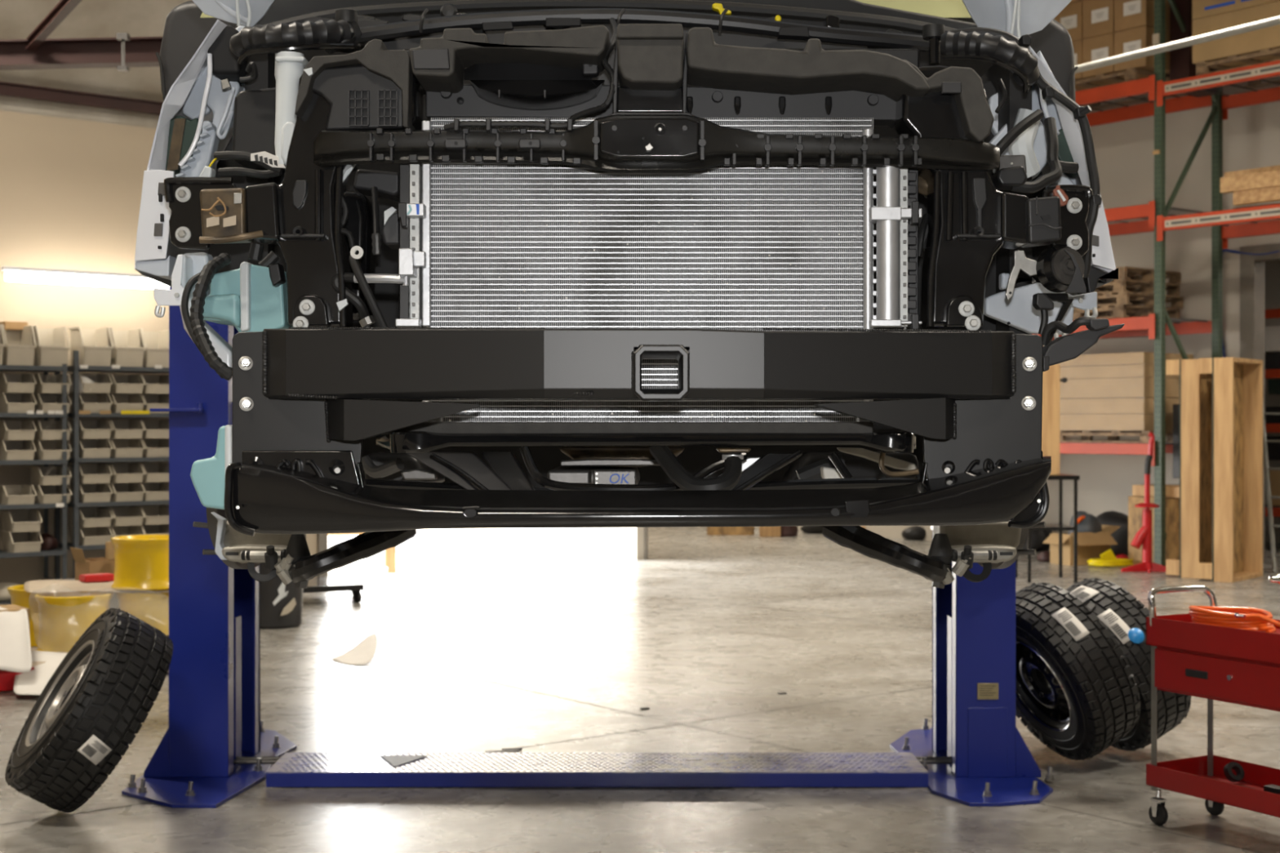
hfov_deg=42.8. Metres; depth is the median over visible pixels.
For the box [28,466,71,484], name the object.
storage bin
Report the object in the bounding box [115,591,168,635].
drum
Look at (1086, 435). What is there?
pallet
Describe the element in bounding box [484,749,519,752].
debris
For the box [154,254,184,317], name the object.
bracket
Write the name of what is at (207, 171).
connector
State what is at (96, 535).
storage bin
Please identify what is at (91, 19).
ceiling
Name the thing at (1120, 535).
tarp
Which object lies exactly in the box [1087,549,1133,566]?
chock
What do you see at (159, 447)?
storage bin
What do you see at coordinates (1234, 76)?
print
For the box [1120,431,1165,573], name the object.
jack stand
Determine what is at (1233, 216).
beam
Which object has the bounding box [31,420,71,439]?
storage bin
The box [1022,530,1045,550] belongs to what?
case
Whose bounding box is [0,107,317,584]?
wall
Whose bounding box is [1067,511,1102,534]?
bag
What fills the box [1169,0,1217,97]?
carton
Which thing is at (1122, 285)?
pallet
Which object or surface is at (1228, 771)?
steel collar
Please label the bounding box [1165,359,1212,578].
wooden crate
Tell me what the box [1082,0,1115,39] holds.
carton
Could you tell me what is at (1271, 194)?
board
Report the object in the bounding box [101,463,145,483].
storage bin
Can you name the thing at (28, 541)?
storage bin
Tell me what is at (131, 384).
storage bin
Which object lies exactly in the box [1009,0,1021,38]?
hood hinge
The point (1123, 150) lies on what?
wall
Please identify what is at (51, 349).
storage bin
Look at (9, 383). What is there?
storage bin
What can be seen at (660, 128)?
bolt
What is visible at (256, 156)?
print
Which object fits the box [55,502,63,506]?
label
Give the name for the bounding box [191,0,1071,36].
hood
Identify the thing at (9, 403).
storage bin
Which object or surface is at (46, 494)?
storage bin
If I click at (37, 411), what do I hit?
label
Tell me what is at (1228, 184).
board
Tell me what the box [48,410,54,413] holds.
label
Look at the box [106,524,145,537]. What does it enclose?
storage bin
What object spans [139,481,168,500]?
storage bin
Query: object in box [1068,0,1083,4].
carton
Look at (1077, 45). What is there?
carton
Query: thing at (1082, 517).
strap
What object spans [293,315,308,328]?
bolt
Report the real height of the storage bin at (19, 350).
0.318 m
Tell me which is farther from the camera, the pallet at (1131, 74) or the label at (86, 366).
the pallet at (1131, 74)
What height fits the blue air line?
2.713 m
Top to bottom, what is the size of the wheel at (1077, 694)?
0.740 m
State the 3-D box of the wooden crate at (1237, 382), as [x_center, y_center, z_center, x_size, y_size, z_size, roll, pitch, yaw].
[5.443,0.390,15.037,0.310,2.020,0.823,0,0,39]
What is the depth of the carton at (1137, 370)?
16.46 m
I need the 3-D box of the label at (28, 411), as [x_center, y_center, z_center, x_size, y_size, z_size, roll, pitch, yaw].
[-4.750,-0.111,12.722,0.049,0.028,0.002,0,0,-39]
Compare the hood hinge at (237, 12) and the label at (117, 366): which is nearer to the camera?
the hood hinge at (237, 12)
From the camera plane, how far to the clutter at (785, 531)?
20.70 m
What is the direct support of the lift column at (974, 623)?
on the floor at (690, 664)
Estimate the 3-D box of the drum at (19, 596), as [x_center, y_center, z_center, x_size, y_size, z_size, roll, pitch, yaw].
[-3.477,1.100,9.550,0.418,0.330,0.418,0,0,0]
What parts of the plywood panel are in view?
knob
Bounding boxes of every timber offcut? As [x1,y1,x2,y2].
[706,526,754,535]
[759,526,780,537]
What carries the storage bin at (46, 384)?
on the storage bin at (45, 402)
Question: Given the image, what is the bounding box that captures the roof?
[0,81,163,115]
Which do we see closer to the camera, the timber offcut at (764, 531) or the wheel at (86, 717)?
the wheel at (86, 717)
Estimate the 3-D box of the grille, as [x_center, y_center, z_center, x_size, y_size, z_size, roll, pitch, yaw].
[-0.451,-0.538,2.762,0.083,0.061,0.010,0,0,0]
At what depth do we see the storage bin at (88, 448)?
13.13 m
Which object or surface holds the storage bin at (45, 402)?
on the steel shelf at (46, 369)
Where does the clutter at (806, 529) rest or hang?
on the floor at (690, 664)
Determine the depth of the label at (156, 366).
13.37 m
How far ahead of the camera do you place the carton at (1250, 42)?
15.36 m
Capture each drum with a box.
[7,584,39,647]
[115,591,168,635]
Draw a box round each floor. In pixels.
[0,526,1279,852]
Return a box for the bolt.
[653,122,666,135]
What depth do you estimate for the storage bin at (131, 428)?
13.29 m
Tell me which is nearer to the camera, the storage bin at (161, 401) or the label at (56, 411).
the label at (56, 411)
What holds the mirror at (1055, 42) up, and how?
attached to the vehicle
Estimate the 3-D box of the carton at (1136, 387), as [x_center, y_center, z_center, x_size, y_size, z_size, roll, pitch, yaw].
[4.721,-0.388,17.138,0.860,0.197,1.900,0,0,-39]
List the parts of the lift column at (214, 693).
plate, post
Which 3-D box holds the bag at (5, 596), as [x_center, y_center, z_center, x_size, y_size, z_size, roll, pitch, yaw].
[-4.942,1.296,12.828,0.311,0.145,0.254,0,0,0]
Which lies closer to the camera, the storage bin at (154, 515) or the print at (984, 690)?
the print at (984, 690)
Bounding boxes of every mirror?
[159,0,236,96]
[1029,19,1075,102]
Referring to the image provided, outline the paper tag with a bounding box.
[1152,33,1159,44]
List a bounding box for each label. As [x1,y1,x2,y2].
[26,410,33,413]
[36,410,43,413]
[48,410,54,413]
[55,410,62,413]
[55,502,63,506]
[79,410,90,413]
[80,364,88,368]
[99,410,111,413]
[111,364,119,368]
[120,410,131,413]
[132,410,149,413]
[155,364,161,368]
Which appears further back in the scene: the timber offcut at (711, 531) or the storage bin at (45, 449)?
the timber offcut at (711, 531)
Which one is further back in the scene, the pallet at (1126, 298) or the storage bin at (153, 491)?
the pallet at (1126, 298)
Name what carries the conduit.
hanging from the ceiling
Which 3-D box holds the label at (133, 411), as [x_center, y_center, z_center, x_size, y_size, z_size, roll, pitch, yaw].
[-4.059,-0.115,13.274,0.147,0.029,0.002,0,0,-39]
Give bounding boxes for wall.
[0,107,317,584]
[328,535,621,576]
[413,527,644,559]
[754,75,1279,541]
[1264,260,1279,542]
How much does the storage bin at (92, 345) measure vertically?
0.318 m
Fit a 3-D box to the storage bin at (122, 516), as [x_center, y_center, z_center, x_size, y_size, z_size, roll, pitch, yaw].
[-4.226,0.733,13.345,0.255,0.143,0.306,0,0,-39]
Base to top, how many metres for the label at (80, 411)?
0.029 m
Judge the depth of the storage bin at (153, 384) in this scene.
13.44 m
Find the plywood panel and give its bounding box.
[1041,364,1067,475]
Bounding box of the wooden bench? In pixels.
[328,532,395,573]
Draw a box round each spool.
[34,591,113,652]
[110,534,168,591]
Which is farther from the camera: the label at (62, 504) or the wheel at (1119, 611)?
the label at (62, 504)
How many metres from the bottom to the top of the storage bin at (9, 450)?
0.156 m
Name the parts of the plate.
tread plate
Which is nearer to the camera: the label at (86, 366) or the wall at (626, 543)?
the label at (86, 366)
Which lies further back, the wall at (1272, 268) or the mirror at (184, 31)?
the wall at (1272, 268)
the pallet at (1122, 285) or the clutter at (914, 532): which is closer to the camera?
the pallet at (1122, 285)
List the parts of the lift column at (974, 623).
plate, post, data plate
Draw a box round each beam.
[0,36,162,70]
[1166,209,1279,225]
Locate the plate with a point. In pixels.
(291, 769)
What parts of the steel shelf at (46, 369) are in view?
post, metal bracket, post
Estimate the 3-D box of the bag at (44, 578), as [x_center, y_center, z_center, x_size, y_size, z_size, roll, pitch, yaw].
[-4.726,1.283,12.992,0.205,0.170,0.207,0,0,0]
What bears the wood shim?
attached to the rack at (1158, 325)
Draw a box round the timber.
[1132,484,1179,497]
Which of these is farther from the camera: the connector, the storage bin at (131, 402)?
the storage bin at (131, 402)
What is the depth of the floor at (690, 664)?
7.89 m
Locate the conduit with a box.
[1074,15,1279,73]
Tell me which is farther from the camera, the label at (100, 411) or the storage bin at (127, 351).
the storage bin at (127, 351)
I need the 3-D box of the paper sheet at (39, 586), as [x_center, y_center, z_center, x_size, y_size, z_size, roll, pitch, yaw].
[-3.096,0.927,9.500,1.144,0.013,0.719,0,0,0]
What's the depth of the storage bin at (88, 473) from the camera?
13.14 m
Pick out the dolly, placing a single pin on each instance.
(354, 584)
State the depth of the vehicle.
2.80 m
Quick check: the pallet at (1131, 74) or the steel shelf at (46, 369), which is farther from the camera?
the pallet at (1131, 74)
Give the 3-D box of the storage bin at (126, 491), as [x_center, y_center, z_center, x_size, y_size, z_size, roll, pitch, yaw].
[-4.226,0.532,13.345,0.255,0.149,0.306,0,0,-40]
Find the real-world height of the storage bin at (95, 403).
0.158 m
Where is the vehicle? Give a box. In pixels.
[134,0,1124,588]
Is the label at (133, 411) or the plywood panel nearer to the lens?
the label at (133, 411)
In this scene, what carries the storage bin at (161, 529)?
on the steel shelf at (75, 368)
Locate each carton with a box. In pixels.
[70,541,115,580]
[1043,524,1120,565]
[1053,0,1083,41]
[1058,351,1193,367]
[1059,364,1179,379]
[1059,377,1179,399]
[1059,397,1179,414]
[1059,413,1173,431]
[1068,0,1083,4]
[1072,40,1107,89]
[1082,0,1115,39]
[1082,32,1142,84]
[1114,0,1169,32]
[1114,26,1169,81]
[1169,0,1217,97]
[1192,0,1279,19]
[1192,0,1279,67]
[1264,324,1279,352]
[1269,470,1279,506]
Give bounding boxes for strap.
[1077,515,1085,524]
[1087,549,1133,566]
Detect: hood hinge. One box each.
[235,0,251,26]
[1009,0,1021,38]
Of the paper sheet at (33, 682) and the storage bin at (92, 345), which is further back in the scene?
the storage bin at (92, 345)
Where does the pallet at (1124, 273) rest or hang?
on the pallet at (1122, 285)
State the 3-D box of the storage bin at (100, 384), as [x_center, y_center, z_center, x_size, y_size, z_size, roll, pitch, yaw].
[-4.432,-0.348,13.181,0.249,0.158,0.306,0,0,-38]
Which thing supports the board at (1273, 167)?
on the board at (1228, 184)
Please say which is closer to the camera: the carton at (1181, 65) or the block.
the block
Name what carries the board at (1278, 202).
on the rack at (1158, 325)
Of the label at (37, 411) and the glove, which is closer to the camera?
the label at (37, 411)
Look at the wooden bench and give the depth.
15.62 m
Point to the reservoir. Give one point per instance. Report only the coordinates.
(249, 298)
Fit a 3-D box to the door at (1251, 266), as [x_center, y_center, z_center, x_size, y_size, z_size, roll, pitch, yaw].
[6.593,-0.219,16.316,0.200,3.239,1.194,0,0,-39]
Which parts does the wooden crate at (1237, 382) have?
panel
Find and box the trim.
[0,95,159,128]
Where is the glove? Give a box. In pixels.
[1036,551,1049,562]
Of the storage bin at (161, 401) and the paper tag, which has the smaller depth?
the storage bin at (161, 401)
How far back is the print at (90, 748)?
5.61 m
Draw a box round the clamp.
[116,32,129,71]
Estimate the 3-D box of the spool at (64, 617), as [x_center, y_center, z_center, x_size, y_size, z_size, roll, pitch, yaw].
[-3.170,1.100,9.150,0.418,0.330,0.418,0,0,0]
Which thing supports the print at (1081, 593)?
attached to the wheel at (1119, 611)
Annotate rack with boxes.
[1031,0,1279,565]
[1264,308,1279,516]
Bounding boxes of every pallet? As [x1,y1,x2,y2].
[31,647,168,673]
[1059,430,1173,443]
[1072,304,1179,320]
[1075,67,1180,109]
[1093,279,1179,296]
[1097,291,1183,309]
[1112,266,1181,284]
[1195,48,1279,88]
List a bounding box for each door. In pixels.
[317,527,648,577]
[1240,243,1279,563]
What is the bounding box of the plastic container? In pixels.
[0,607,31,672]
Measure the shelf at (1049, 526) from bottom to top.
0.030 m
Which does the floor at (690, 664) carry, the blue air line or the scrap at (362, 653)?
the scrap at (362, 653)
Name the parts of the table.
leg, leg, leg, leg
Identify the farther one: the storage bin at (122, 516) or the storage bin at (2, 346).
the storage bin at (122, 516)
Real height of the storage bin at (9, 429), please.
0.156 m
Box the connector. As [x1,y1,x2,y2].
[199,158,217,177]
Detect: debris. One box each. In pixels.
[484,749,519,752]
[502,746,522,750]
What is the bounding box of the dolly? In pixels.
[302,574,364,602]
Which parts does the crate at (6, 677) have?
crate lid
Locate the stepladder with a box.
[1262,397,1279,573]
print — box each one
[81,740,107,757]
[254,154,258,161]
[259,155,263,163]
[263,157,267,164]
[979,685,995,695]
[1057,610,1080,636]
[1071,586,1090,599]
[1103,612,1128,639]
[1166,66,1279,89]
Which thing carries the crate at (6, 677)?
on the floor at (690, 664)
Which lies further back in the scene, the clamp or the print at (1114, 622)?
the clamp
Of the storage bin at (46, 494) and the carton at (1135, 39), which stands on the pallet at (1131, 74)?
the carton at (1135, 39)
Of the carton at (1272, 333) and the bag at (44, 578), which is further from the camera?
the carton at (1272, 333)
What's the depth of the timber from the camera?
16.12 m
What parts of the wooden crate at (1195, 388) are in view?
panel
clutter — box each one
[780,526,798,537]
[800,525,822,533]
[901,525,925,540]
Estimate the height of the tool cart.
0.830 m
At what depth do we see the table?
14.62 m
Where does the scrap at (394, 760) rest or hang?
on the plate
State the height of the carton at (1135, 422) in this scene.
0.167 m
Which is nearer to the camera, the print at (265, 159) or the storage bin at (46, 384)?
the print at (265, 159)
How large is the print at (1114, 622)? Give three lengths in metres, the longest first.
0.089 x 0.084 x 0.055 m
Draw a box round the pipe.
[274,51,308,165]
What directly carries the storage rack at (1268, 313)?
on the floor at (690, 664)
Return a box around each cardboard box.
[0,321,27,330]
[0,604,30,635]
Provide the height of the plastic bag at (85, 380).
0.131 m
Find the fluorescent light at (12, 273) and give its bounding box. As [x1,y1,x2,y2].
[0,266,168,289]
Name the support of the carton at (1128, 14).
on the carton at (1135, 39)
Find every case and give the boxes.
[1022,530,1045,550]
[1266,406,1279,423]
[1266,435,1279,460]
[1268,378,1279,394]
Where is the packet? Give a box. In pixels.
[79,573,114,582]
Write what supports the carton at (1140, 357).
on the carton at (1137, 370)
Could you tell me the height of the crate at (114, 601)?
0.430 m
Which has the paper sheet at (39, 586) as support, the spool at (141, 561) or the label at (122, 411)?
the spool at (141, 561)
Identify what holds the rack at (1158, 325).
on the floor at (690, 664)
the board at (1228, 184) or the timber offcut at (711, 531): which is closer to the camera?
the board at (1228, 184)
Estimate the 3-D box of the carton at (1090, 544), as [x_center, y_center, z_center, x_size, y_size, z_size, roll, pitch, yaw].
[4.535,1.209,16.610,0.722,0.382,0.485,0,0,-21]
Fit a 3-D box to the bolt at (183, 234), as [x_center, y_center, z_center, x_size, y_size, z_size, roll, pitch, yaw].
[-0.783,-0.329,2.798,0.027,0.027,0.002,0,0,0]
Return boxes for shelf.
[0,364,66,604]
[54,350,168,579]
[1031,523,1074,530]
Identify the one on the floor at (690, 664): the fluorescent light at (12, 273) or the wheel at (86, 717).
the wheel at (86, 717)
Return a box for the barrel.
[259,562,302,629]
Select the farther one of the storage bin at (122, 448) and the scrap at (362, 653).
the storage bin at (122, 448)
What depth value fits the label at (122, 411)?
13.20 m
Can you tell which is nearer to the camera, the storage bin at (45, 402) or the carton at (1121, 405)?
the storage bin at (45, 402)
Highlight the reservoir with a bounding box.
[183,252,293,332]
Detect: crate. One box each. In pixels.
[0,666,34,691]
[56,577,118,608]
[1128,496,1179,566]
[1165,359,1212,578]
[1198,357,1262,582]
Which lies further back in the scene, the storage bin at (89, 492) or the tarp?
the tarp
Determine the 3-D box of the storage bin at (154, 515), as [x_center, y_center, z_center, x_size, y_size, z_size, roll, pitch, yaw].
[-4.026,0.733,13.505,0.262,0.143,0.306,0,0,-37]
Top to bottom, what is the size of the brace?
0.211 m
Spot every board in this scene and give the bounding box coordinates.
[1220,169,1279,193]
[1224,164,1279,177]
[1232,186,1279,205]
[1232,202,1279,208]
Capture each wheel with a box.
[4,608,173,813]
[1015,582,1140,760]
[1065,577,1191,751]
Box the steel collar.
[1223,761,1244,782]
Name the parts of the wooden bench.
leg, leg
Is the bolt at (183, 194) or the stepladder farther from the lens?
the stepladder
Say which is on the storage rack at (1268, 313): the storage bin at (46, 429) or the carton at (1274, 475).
the carton at (1274, 475)
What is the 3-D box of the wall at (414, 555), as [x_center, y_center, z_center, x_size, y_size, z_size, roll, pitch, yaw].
[-19.106,1.470,40.382,92.052,0.100,90.453,0,0,0]
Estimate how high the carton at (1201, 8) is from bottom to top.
0.576 m
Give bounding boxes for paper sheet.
[13,650,67,695]
[23,579,168,593]
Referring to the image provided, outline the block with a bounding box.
[1263,784,1279,794]
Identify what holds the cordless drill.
on the tool cart
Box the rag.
[1115,554,1128,559]
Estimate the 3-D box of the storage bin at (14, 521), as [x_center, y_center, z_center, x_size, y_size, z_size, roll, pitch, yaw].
[-4.862,0.742,12.838,0.235,0.159,0.306,0,0,-37]
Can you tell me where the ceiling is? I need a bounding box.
[0,0,191,102]
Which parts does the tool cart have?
leg, push handle, handle, leg, drawer, air hose coil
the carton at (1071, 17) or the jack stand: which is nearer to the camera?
the jack stand
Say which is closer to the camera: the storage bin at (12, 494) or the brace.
the brace
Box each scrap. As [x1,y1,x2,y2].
[332,633,377,665]
[379,755,428,766]
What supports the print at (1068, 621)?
attached to the wheel at (1077, 694)
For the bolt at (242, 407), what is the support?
in the vehicle
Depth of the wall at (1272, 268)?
19.72 m
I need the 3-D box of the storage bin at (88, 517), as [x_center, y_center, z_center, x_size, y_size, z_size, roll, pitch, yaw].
[-4.431,0.733,13.181,0.249,0.143,0.306,0,0,-40]
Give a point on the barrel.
(281, 605)
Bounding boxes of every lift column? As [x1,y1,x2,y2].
[121,286,297,808]
[889,525,1054,806]
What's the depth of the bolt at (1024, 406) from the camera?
2.64 m
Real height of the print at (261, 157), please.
0.012 m
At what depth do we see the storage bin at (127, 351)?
13.27 m
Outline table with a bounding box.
[1015,473,1079,582]
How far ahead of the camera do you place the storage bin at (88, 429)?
13.13 m
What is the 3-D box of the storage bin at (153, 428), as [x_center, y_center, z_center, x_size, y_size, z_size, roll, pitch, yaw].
[-4.026,0.022,13.505,0.262,0.152,0.306,0,0,-39]
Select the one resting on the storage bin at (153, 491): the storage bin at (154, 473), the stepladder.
the storage bin at (154, 473)
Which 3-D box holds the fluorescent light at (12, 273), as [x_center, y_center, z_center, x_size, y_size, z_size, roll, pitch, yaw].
[-4.473,-1.188,13.305,1.520,0.111,0.440,0,0,-39]
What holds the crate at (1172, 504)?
on the floor at (690, 664)
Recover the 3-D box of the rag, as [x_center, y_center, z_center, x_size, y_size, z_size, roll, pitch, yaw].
[5.046,1.369,17.111,0.140,0.061,0.106,0,0,0]
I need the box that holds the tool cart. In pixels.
[1146,585,1279,825]
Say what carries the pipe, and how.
in the vehicle
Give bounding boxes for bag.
[0,582,21,601]
[40,577,53,579]
[69,376,93,392]
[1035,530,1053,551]
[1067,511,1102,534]
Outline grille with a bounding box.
[348,89,398,127]
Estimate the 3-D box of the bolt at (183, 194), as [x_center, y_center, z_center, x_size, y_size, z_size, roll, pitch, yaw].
[-0.783,-0.398,2.798,0.027,0.027,0.002,0,0,0]
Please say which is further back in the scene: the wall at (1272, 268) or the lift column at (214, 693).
the wall at (1272, 268)
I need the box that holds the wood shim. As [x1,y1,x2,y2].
[1152,150,1159,154]
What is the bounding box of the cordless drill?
[1268,573,1279,584]
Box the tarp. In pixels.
[1095,511,1128,556]
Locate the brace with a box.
[26,0,82,50]
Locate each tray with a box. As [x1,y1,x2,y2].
[1146,613,1279,664]
[1146,755,1279,817]
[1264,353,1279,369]
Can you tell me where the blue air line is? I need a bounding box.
[1222,248,1279,357]
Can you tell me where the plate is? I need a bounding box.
[233,752,952,786]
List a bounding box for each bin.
[0,324,4,364]
[0,324,36,365]
[0,372,36,393]
[0,392,36,413]
[0,420,36,439]
[0,440,35,460]
[0,484,36,504]
[0,509,42,532]
[0,530,43,552]
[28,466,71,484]
[28,484,72,503]
[31,325,70,366]
[31,373,71,394]
[31,393,71,413]
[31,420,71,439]
[31,440,71,459]
[68,326,113,366]
[68,506,113,527]
[68,525,113,545]
[69,373,112,393]
[69,392,112,413]
[69,419,112,439]
[69,438,112,457]
[69,463,112,484]
[69,483,112,502]
[100,506,145,526]
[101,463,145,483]
[106,373,145,394]
[106,393,145,413]
[106,419,144,438]
[106,438,145,457]
[106,482,144,502]
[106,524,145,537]
[107,327,145,367]
[133,374,168,394]
[133,505,168,524]
[138,419,168,438]
[139,328,168,367]
[139,393,168,413]
[139,438,168,457]
[139,462,168,482]
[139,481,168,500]
[139,524,168,534]
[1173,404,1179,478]
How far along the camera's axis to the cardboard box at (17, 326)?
12.90 m
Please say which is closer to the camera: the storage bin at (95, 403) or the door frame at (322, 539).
the storage bin at (95, 403)
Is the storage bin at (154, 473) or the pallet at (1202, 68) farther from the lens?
the pallet at (1202, 68)
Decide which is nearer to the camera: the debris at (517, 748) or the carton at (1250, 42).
the debris at (517, 748)
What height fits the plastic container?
0.312 m
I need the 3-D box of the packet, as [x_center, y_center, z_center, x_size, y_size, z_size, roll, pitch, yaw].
[-3.234,0.900,9.720,0.180,0.044,0.100,0,0,-39]
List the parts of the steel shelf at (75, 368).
post, post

